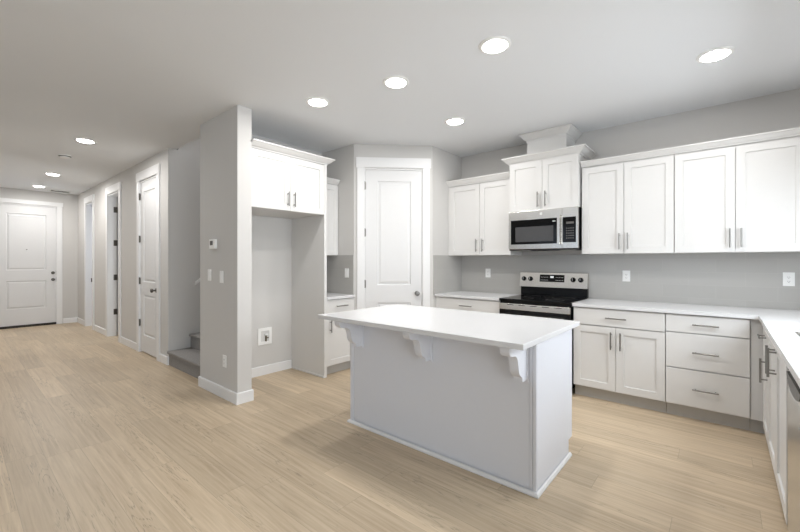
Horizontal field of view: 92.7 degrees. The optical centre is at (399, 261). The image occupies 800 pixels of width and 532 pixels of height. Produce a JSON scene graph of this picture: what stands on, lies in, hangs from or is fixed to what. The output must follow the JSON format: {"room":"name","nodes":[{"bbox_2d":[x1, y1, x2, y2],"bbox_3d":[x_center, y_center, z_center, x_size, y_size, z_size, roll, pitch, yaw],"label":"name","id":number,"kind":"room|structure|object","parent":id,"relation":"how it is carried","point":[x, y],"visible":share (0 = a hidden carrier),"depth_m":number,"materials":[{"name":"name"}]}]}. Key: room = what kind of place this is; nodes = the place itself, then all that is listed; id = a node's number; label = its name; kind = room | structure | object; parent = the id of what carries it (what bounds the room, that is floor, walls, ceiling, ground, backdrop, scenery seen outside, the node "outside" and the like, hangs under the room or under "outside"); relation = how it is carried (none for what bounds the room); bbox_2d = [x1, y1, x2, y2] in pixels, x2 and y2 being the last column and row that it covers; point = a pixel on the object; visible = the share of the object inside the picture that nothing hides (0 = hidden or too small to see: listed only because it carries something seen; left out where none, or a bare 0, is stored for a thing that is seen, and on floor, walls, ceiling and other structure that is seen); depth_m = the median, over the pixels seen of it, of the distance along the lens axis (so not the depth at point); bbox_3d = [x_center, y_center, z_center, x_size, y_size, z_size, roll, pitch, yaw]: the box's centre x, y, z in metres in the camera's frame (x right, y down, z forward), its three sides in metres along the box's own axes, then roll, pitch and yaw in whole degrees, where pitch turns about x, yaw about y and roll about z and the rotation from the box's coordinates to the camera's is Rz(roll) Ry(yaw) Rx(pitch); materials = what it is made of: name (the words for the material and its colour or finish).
{"room":"kitchen","nodes":[
{"label":"kitchen","id":0,"kind":"room"},
{"bbox_2d":[0,187,77,322],"bbox_3d":[-7.748,-0.063,7.581,0.120,2.771,2.070,0,0,40],"label":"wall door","id":1,"kind":"structure","parent":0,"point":[70,202],"depth_m":8.20,"materials":[{"name":"paint"}]},
{"bbox_2d":[0,198,62,328],"bbox_3d":[-7.571,0.041,7.741,0.183,2.564,1.111,0,0,40],"label":"door","id":2,"kind":"structure","parent":1,"relation":"attached to","point":[31,234],"depth_m":7.77,"materials":[{"name":"paint"}]},
{"bbox_2d":[78,148,177,356],"bbox_3d":[-4.492,-0.063,7.290,5.460,2.771,1.700,0,0,40],"label":"wall","id":3,"kind":"structure","parent":0,"point":[168,158],"depth_m":5.83,"materials":[{"name":"paint"}]},
{"bbox_2d":[63,317,83,324],"bbox_3d":[-6.834,1.269,8.004,0.725,0.105,0.242,0,0,40],"label":"baseboard","id":4,"kind":"structure","parent":3,"relation":"attached to","point":[75,319],"depth_m":8.20,"materials":[{"name":"paint"}]},
{"bbox_2d":[84,194,94,329],"bbox_3d":[-5.966,0.014,7.865,0.778,2.618,0.717,0,0,40],"label":"door","id":5,"kind":"structure","parent":3,"relation":"in","point":[88,207],"depth_m":7.80,"materials":[{"name":"paint"}]},
{"bbox_2d":[94,325,105,335],"bbox_3d":[-5.554,1.269,7.067,0.880,0.105,0.014,0,0,40],"label":"baseboard","id":6,"kind":"structure","parent":3,"relation":"attached to","point":[96,328],"depth_m":7.03,"materials":[{"name":"paint"}]},
{"bbox_2d":[105,182,120,342],"bbox_3d":[-4.622,0.014,6.789,0.898,2.618,0.816,0,0,40],"label":"door","id":7,"kind":"structure","parent":3,"relation":"in","point":[112,209],"depth_m":6.73,"materials":[{"name":"paint"}]},
{"bbox_2d":[120,336,136,350],"bbox_3d":[-4.216,1.269,5.932,0.830,0.105,0.014,0,0,40],"label":"baseboard","id":8,"kind":"structure","parent":3,"relation":"attached to","point":[127,342],"depth_m":5.91,"materials":[{"name":"paint"}]},
{"bbox_2d":[136,163,160,360],"bbox_3d":[-3.511,0.014,5.379,0.958,2.618,0.185,0,0,40],"label":"door","id":9,"kind":"structure","parent":3,"relation":"in","point":[148,190],"depth_m":5.38,"materials":[{"name":"paint"}]},
{"bbox_2d":[159,353,168,364],"bbox_3d":[-3.052,1.269,4.970,0.289,0.105,0.054,0,0,40],"label":"baseboard","id":10,"kind":"structure","parent":3,"relation":"attached to","point":[163,359],"depth_m":4.94,"materials":[{"name":"paint"}]},
{"bbox_2d":[177,138,199,348],"bbox_3d":[-1.149,-1.377,6.198,1.292,5.400,4.240,0,0,40],"label":"wall","id":11,"kind":"structure","parent":0,"point":[188,154],"depth_m":5.07,"materials":[{"name":"paint"}]},
{"bbox_2d":[200,105,251,392],"bbox_3d":[-1.767,-0.063,3.844,0.813,2.771,0.139,0,0,40],"label":"wall","id":12,"kind":"structure","parent":0,"point":[226,138],"depth_m":3.67,"materials":[{"name":"paint"}]},
{"bbox_2d":[208,269,210,280],"bbox_3d":[-1.947,0.139,3.899,0.072,0.116,0.009,0,0,40],"label":"light switch","id":13,"kind":"object","parent":12,"relation":"attached to","point":[209,270],"visible":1,"depth_m":3.89,"materials":[{"name":"white plastic"}]},
{"bbox_2d":[209,239,216,248],"bbox_3d":[-1.873,-0.174,3.824,0.130,0.096,0.027,0,0,40],"label":"thermostat","id":14,"kind":"object","parent":12,"relation":"attached to","point":[212,242],"visible":1,"depth_m":3.79,"materials":[{"name":"white plastic"}]},
{"bbox_2d":[220,271,222,282],"bbox_3d":[-1.744,0.151,3.726,0.072,0.116,0.009,0,0,40],"label":"light switch","id":15,"kind":"object","parent":12,"relation":"attached to","point":[221,272],"visible":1,"depth_m":3.71,"materials":[{"name":"white plastic"}]},
{"bbox_2d":[223,355,225,367],"bbox_3d":[-1.696,0.963,3.686,0.072,0.116,0.009,0,0,40],"label":"outlet","id":16,"kind":"object","parent":12,"relation":"attached to","point":[224,356],"visible":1,"depth_m":3.68,"materials":[{"name":"white plastic"}]},
{"bbox_2d":[198,376,253,404],"bbox_3d":[-1.767,1.269,3.844,0.841,0.105,0.167,0,0,40],"label":"baseboard","id":17,"kind":"structure","parent":12,"relation":"attached to","point":[231,396],"depth_m":3.64,"materials":[{"name":"paint"}]},
{"bbox_2d":[252,134,321,367],"bbox_3d":[-0.604,-0.063,5.732,0.143,2.771,4.245,0,0,40],"label":"wall","id":18,"kind":"structure","parent":0,"point":[271,236],"depth_m":4.54,"materials":[{"name":"paint"}]},
{"bbox_2d":[258,327,271,345],"bbox_3d":[-1.574,0.873,4.457,0.026,0.192,0.172,0,0,40],"label":"water valve box","id":19,"kind":"object","parent":18,"relation":"attached to","point":[264,334],"visible":1,"depth_m":4.46,"materials":[{"name":"white plastic"}]},
{"bbox_2d":[252,360,291,377],"bbox_3d":[-1.627,1.269,4.404,0.014,0.105,0.864,0,0,40],"label":"baseboard","id":20,"kind":"structure","parent":18,"relation":"attached to","point":[275,367],"depth_m":4.52,"materials":[{"name":"paint"}]},
{"bbox_2d":[327,177,339,255],"bbox_3d":[-1.040,-0.559,4.820,0.368,0.963,0.436,0,0,40],"label":"upper cabinet","id":21,"kind":"object","parent":18,"relation":"attached to","point":[332,190],"visible":0.12,"depth_m":4.83,"materials":[{"name":"paint"}]},
{"bbox_2d":[322,144,353,297],"bbox_3d":[-0.771,-0.063,4.946,0.619,2.771,0.119,0,0,40],"label":"wall","id":22,"kind":"structure","parent":0,"point":[342,168],"depth_m":4.83,"materials":[{"name":"paint"}]},
{"bbox_2d":[345,268,348,277],"bbox_3d":[-0.667,0.145,4.774,0.072,0.116,0.009,0,0,40],"label":"light switch","id":23,"kind":"object","parent":22,"relation":"attached to","point":[346,269],"visible":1,"depth_m":4.76,"materials":[{"name":"white plastic"}]},
{"bbox_2d":[354,144,432,309],"bbox_3d":[-0.084,-0.063,4.802,0.980,2.771,0.110,0,0,-5],"label":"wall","id":24,"kind":"structure","parent":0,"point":[360,150],"depth_m":4.75,"materials":[{"name":"paint"}]},
{"bbox_2d":[356,157,430,309],"bbox_3d":[-0.079,0.020,4.770,0.928,2.606,0.175,0,0,-5],"label":"door","id":25,"kind":"structure","parent":24,"relation":"attached to","point":[393,205],"depth_m":4.75,"materials":[{"name":"paint"}]},
{"bbox_2d":[0,322,788,531],"bbox_3d":[-1.640,1.383,2.476,16.300,0.120,10.750,0,0,40],"label":"floor","id":26,"kind":"structure","parent":0,"point":[98,433],"depth_m":2.51,"materials":[{"name":"brown wood"}]},
{"bbox_2d":[167,332,199,378],"bbox_3d":[-1.502,0.224,5.703,1.145,2.195,3.189,0,0,40],"label":"staircase","id":27,"kind":"structure","parent":26,"relation":"on","point":[187,360],"depth_m":4.68,"materials":[{"name":"carpet"}]},
{"bbox_2d":[252,138,334,377],"bbox_3d":[-1.330,0.078,4.219,0.702,2.488,0.995,0,0,40],"label":"tall cabinet","id":28,"kind":"object","parent":26,"relation":"on","point":[283,186],"visible":0.97,"depth_m":4.35,"materials":[{"name":"paint"}]},
{"bbox_2d":[327,297,353,373],"bbox_3d":[-0.926,0.881,4.723,0.668,0.882,0.434,0,0,40],"label":"base cabinet","id":29,"kind":"object","parent":26,"relation":"on","point":[338,345],"visible":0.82,"depth_m":4.52,"materials":[{"name":"paint"}]},
{"bbox_2d":[327,293,354,299],"bbox_3d":[-0.933,0.424,4.723,0.640,0.030,0.428,0,0,40],"label":"countertop","id":30,"kind":"structure","parent":29,"relation":"on","point":[330,296],"depth_m":4.58,"materials":[{"name":"stone"}]},
{"bbox_2d":[318,304,579,498],"bbox_3d":[0.303,0.865,2.778,1.628,0.913,0.975,0,0,40],"label":"kitchen island","id":31,"kind":"object","parent":26,"relation":"on","point":[484,394],"visible":1,"depth_m":2.48,"materials":[{"name":"paint"}]},
{"bbox_2d":[436,296,499,313],"bbox_3d":[0.971,0.881,4.771,0.874,0.882,0.668,0,0,40],"label":"base cabinet","id":32,"kind":"object","parent":26,"relation":"on","point":[489,306],"visible":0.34,"depth_m":4.52,"materials":[{"name":"paint"}]},
{"bbox_2d":[435,291,521,300],"bbox_3d":[0.977,0.424,4.775,0.877,0.030,0.638,0,0,40],"label":"countertop","id":33,"kind":"structure","parent":32,"relation":"on","point":[459,294],"depth_m":4.68,"materials":[{"name":"stone"}]},
{"bbox_2d":[499,272,588,388],"bbox_3d":[1.577,0.725,4.211,0.766,1.195,0.718,0,0,40],"label":"range","id":34,"kind":"object","parent":26,"relation":"on","point":[548,285],"visible":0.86,"depth_m":4.21,"materials":[{"name":"silver metal"}]},
{"bbox_2d":[499,295,586,304],"bbox_3d":[1.576,0.415,4.210,0.756,0.023,0.593,0,0,40],"label":"cooktop","id":35,"kind":"object","parent":34,"relation":"in","point":[517,299],"depth_m":4.13,"materials":[{"name":"black glass"}]},
{"bbox_2d":[574,306,665,412],"bbox_3d":[2.181,0.881,3.744,0.748,0.882,0.668,0,0,40],"label":"base cabinet","id":36,"kind":"object","parent":26,"relation":"on","point":[620,355],"visible":0.95,"depth_m":3.50,"materials":[{"name":"paint"}]},
{"bbox_2d":[666,313,749,430],"bbox_3d":[2.673,0.881,3.327,0.535,0.882,0.668,0,0,40],"label":"base cabinet","id":37,"kind":"object","parent":26,"relation":"on","point":[708,357],"visible":1,"depth_m":3.10,"materials":[{"name":"paint"}]},
{"bbox_2d":[750,319,764,433],"bbox_3d":[2.770,0.881,2.924,0.130,0.882,0.070,0,0,40],"label":"cabinet filler","id":38,"kind":"object","parent":26,"relation":"on","point":[756,345],"visible":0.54,"depth_m":2.92,"materials":[{"name":"paint"}]},
{"bbox_2d":[757,327,767,444],"bbox_3d":[2.780,0.881,2.477,0.678,0.882,0.509,0,0,40],"label":"base cabinet","id":39,"kind":"object","parent":26,"relation":"on","point":[765,335],"visible":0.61,"depth_m":2.67,"materials":[{"name":"paint"}]},
{"bbox_2d":[572,298,799,386],"bbox_3d":[1.832,0.424,2.376,1.992,0.030,3.190,0,0,40],"label":"countertop","id":40,"kind":"structure","parent":39,"relation":"on","point":[781,325],"depth_m":3.00,"materials":[{"name":"stone"}]},
{"bbox_2d":[765,336,787,524],"bbox_3d":[2.303,0.881,1.915,0.678,0.882,0.958,0,0,40],"label":"base cabinet","id":41,"kind":"object","parent":26,"relation":"on","point":[775,367],"visible":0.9,"depth_m":2.06,"materials":[{"name":"paint"}]},
{"bbox_2d":[786,367,799,531],"bbox_3d":[1.795,0.883,1.316,0.620,0.877,0.598,0,0,40],"label":"dishwasher","id":42,"kind":"object","parent":26,"relation":"on","point":[793,390],"visible":0.86,"depth_m":1.58,"materials":[{"name":"metal"}]},
{"bbox_2d":[0,0,799,194],"bbox_3d":[-2.096,-1.598,1.899,16.150,0.300,9.280,0,0,40],"label":"ceiling","id":43,"kind":"structure","parent":0,"point":[137,79],"depth_m":2.84,"materials":[{"name":"paint"}]},
{"bbox_2d":[44,172,60,175],"bbox_3d":[-5.746,-1.437,6.322,0.212,0.022,0.212,0,0,40],"label":"recessed light","id":44,"kind":"object","parent":43,"relation":"in","point":[47,173],"visible":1,"depth_m":6.28,"materials":[{"name":"white plastic"}]},
{"bbox_2d":[58,154,71,158],"bbox_3d":[-4.579,-1.429,5.218,0.137,0.038,0.137,0,0,40],"label":"smoke detector","id":45,"kind":"object","parent":43,"relation":"attached to","point":[63,156],"visible":1,"depth_m":5.19,"materials":[{"name":"white plastic"}]},
{"bbox_2d":[74,138,96,143],"bbox_3d":[-3.765,-1.437,4.571,0.212,0.022,0.212,0,0,40],"label":"recessed light","id":46,"kind":"object","parent":43,"relation":"in","point":[82,140],"visible":1,"depth_m":4.54,"materials":[{"name":"white plastic"}]},
{"bbox_2d":[77,139,93,143],"bbox_3d":[-3.765,-1.435,4.571,0.159,0.018,0.159,0,0,40],"label":"diffuser","id":47,"kind":"object","parent":46,"relation":"attached to","point":[88,141],"depth_m":4.54,"materials":[{"name":"white plastic"}]},
{"bbox_2d":[306,97,329,106],"bbox_3d":[-0.747,-1.437,3.462,0.212,0.022,0.212,0,0,40],"label":"recessed light","id":48,"kind":"object","parent":43,"relation":"in","point":[313,101],"visible":1,"depth_m":3.43,"materials":[{"name":"white plastic"}]},
{"bbox_2d":[309,99,326,106],"bbox_3d":[-0.747,-1.435,3.462,0.159,0.018,0.159,0,0,40],"label":"diffuser","id":49,"kind":"object","parent":48,"relation":"attached to","point":[313,102],"depth_m":3.44,"materials":[{"name":"white plastic"}]},
{"bbox_2d":[383,76,408,88],"bbox_3d":[-0.032,-1.437,3.080,0.212,0.022,0.212,0,0,40],"label":"recessed light","id":50,"kind":"object","parent":43,"relation":"in","point":[395,82],"visible":1,"depth_m":3.05,"materials":[{"name":"white plastic"}]},
{"bbox_2d":[386,78,405,87],"bbox_3d":[-0.032,-1.435,3.080,0.159,0.018,0.159,0,0,40],"label":"diffuser","id":51,"kind":"object","parent":50,"relation":"attached to","point":[390,82],"depth_m":3.06,"materials":[{"name":"white plastic"}]},
{"bbox_2d":[445,117,464,124],"bbox_3d":[0.567,-1.437,3.936,0.212,0.022,0.212,0,0,40],"label":"recessed light","id":52,"kind":"object","parent":43,"relation":"in","point":[454,120],"visible":1,"depth_m":3.90,"materials":[{"name":"white plastic"}]},
{"bbox_2d":[447,119,462,124],"bbox_3d":[0.567,-1.435,3.936,0.159,0.018,0.159,0,0,40],"label":"diffuser","id":53,"kind":"object","parent":52,"relation":"attached to","point":[449,121],"depth_m":3.91,"materials":[{"name":"white plastic"}]},
{"bbox_2d":[479,36,510,53],"bbox_3d":[0.635,-1.437,2.554,0.212,0.022,0.212,0,0,40],"label":"recessed light","id":54,"kind":"object","parent":43,"relation":"in","point":[494,44],"visible":1,"depth_m":2.52,"materials":[{"name":"white plastic"}]},
{"bbox_2d":[483,39,506,52],"bbox_3d":[0.635,-1.435,2.554,0.159,0.018,0.159,0,0,40],"label":"diffuser","id":55,"kind":"object","parent":54,"relation":"attached to","point":[490,45],"depth_m":2.53,"materials":[{"name":"white plastic"}]},
{"bbox_2d":[696,46,734,62],"bbox_3d":[2.204,-1.437,2.672,0.212,0.022,0.212,0,0,40],"label":"recessed light","id":56,"kind":"object","parent":43,"relation":"in","point":[715,54],"visible":1,"depth_m":2.65,"materials":[{"name":"white plastic"}]},
{"bbox_2d":[700,49,729,61],"bbox_3d":[2.204,-1.435,2.672,0.159,0.018,0.159,0,0,40],"label":"diffuser","id":57,"kind":"object","parent":56,"relation":"attached to","point":[714,55],"depth_m":2.65,"materials":[{"name":"white plastic"}]},
{"bbox_2d":[433,146,461,307],"bbox_3d":[0.593,-0.063,5.082,0.119,2.771,0.687,0,0,40],"label":"wall","id":58,"kind":"structure","parent":0,"point":[446,165],"depth_m":4.96,"materials":[{"name":"paint"}]},
{"bbox_2d":[461,88,799,309],"bbox_3d":[2.279,-0.063,4.175,3.883,2.771,0.129,0,0,40],"label":"wall","id":59,"kind":"structure","parent":0,"point":[751,280],"depth_m":3.76,"materials":[{"name":"paint"}]},
{"bbox_2d":[446,171,522,255],"bbox_3d":[1.063,-0.564,4.879,0.878,0.973,0.383,0,0,40],"label":"upper cabinet","id":60,"kind":"object","parent":59,"relation":"attached to","point":[478,214],"visible":0.96,"depth_m":4.75,"materials":[{"name":"paint"}]},
{"bbox_2d":[486,269,490,276],"bbox_3d":[1.160,0.153,5.033,0.072,0.116,0.009,0,0,40],"label":"outlet","id":61,"kind":"object","parent":59,"relation":"attached to","point":[488,271],"visible":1,"depth_m":5.02,"materials":[{"name":"white plastic"}]},
{"bbox_2d":[501,123,595,211],"bbox_3d":[1.668,-1.008,4.321,0.907,0.877,0.451,0,0,40],"label":"upper cabinet","id":62,"kind":"object","parent":59,"relation":"attached to","point":[549,176],"visible":0.97,"depth_m":4.17,"materials":[{"name":"paint"}]},
{"bbox_2d":[509,206,581,250],"bbox_3d":[1.662,-0.344,4.312,0.754,0.448,0.453,0,0,40],"label":"microwave","id":63,"kind":"object","parent":62,"relation":"attached to","point":[556,229],"visible":0.99,"depth_m":4.13,"materials":[{"name":"silver metal"}]},
{"bbox_2d":[622,270,629,281],"bbox_3d":[2.373,0.153,4.004,0.072,0.116,0.009,0,0,40],"label":"outlet","id":64,"kind":"object","parent":59,"relation":"attached to","point":[625,274],"visible":1,"depth_m":4.00,"materials":[{"name":"white plastic"}]},
{"bbox_2d":[582,155,676,253],"bbox_3d":[2.289,-0.527,3.839,0.783,0.900,0.383,0,0,40],"label":"upper cabinet","id":65,"kind":"object","parent":59,"relation":"attached to","point":[628,207],"visible":1,"depth_m":3.70,"materials":[{"name":"paint"}]},
{"bbox_2d":[580,127,799,167],"bbox_3d":[2.639,-1.006,3.327,1.990,0.055,0.045,0,0,40],"label":"crown molding","id":66,"kind":"structure","parent":65,"relation":"attached to","point":[784,133],"depth_m":3.34,"materials":[{"name":"paint"}]},
{"bbox_2d":[675,136,799,253],"bbox_3d":[2.908,-0.527,3.314,0.834,0.900,0.383,0,0,40],"label":"upper cabinet","id":67,"kind":"object","parent":59,"relation":"attached to","point":[743,198],"visible":1,"depth_m":3.18,"materials":[{"name":"paint"}]},
{"bbox_2d":[783,272,794,285],"bbox_3d":[3.287,0.151,3.228,0.072,0.116,0.009,0,0,40],"label":"outlet","id":68,"kind":"object","parent":59,"relation":"attached to","point":[788,277],"visible":1,"depth_m":3.23,"materials":[{"name":"white plastic"}]},
{"bbox_2d":[786,275,791,283],"bbox_3d":[3.285,0.151,3.226,0.036,0.072,0.002,0,0,40],"label":"socket","id":69,"kind":"object","parent":68,"relation":"attached to","point":[788,277],"depth_m":3.22,"materials":[{"name":"white plastic"}]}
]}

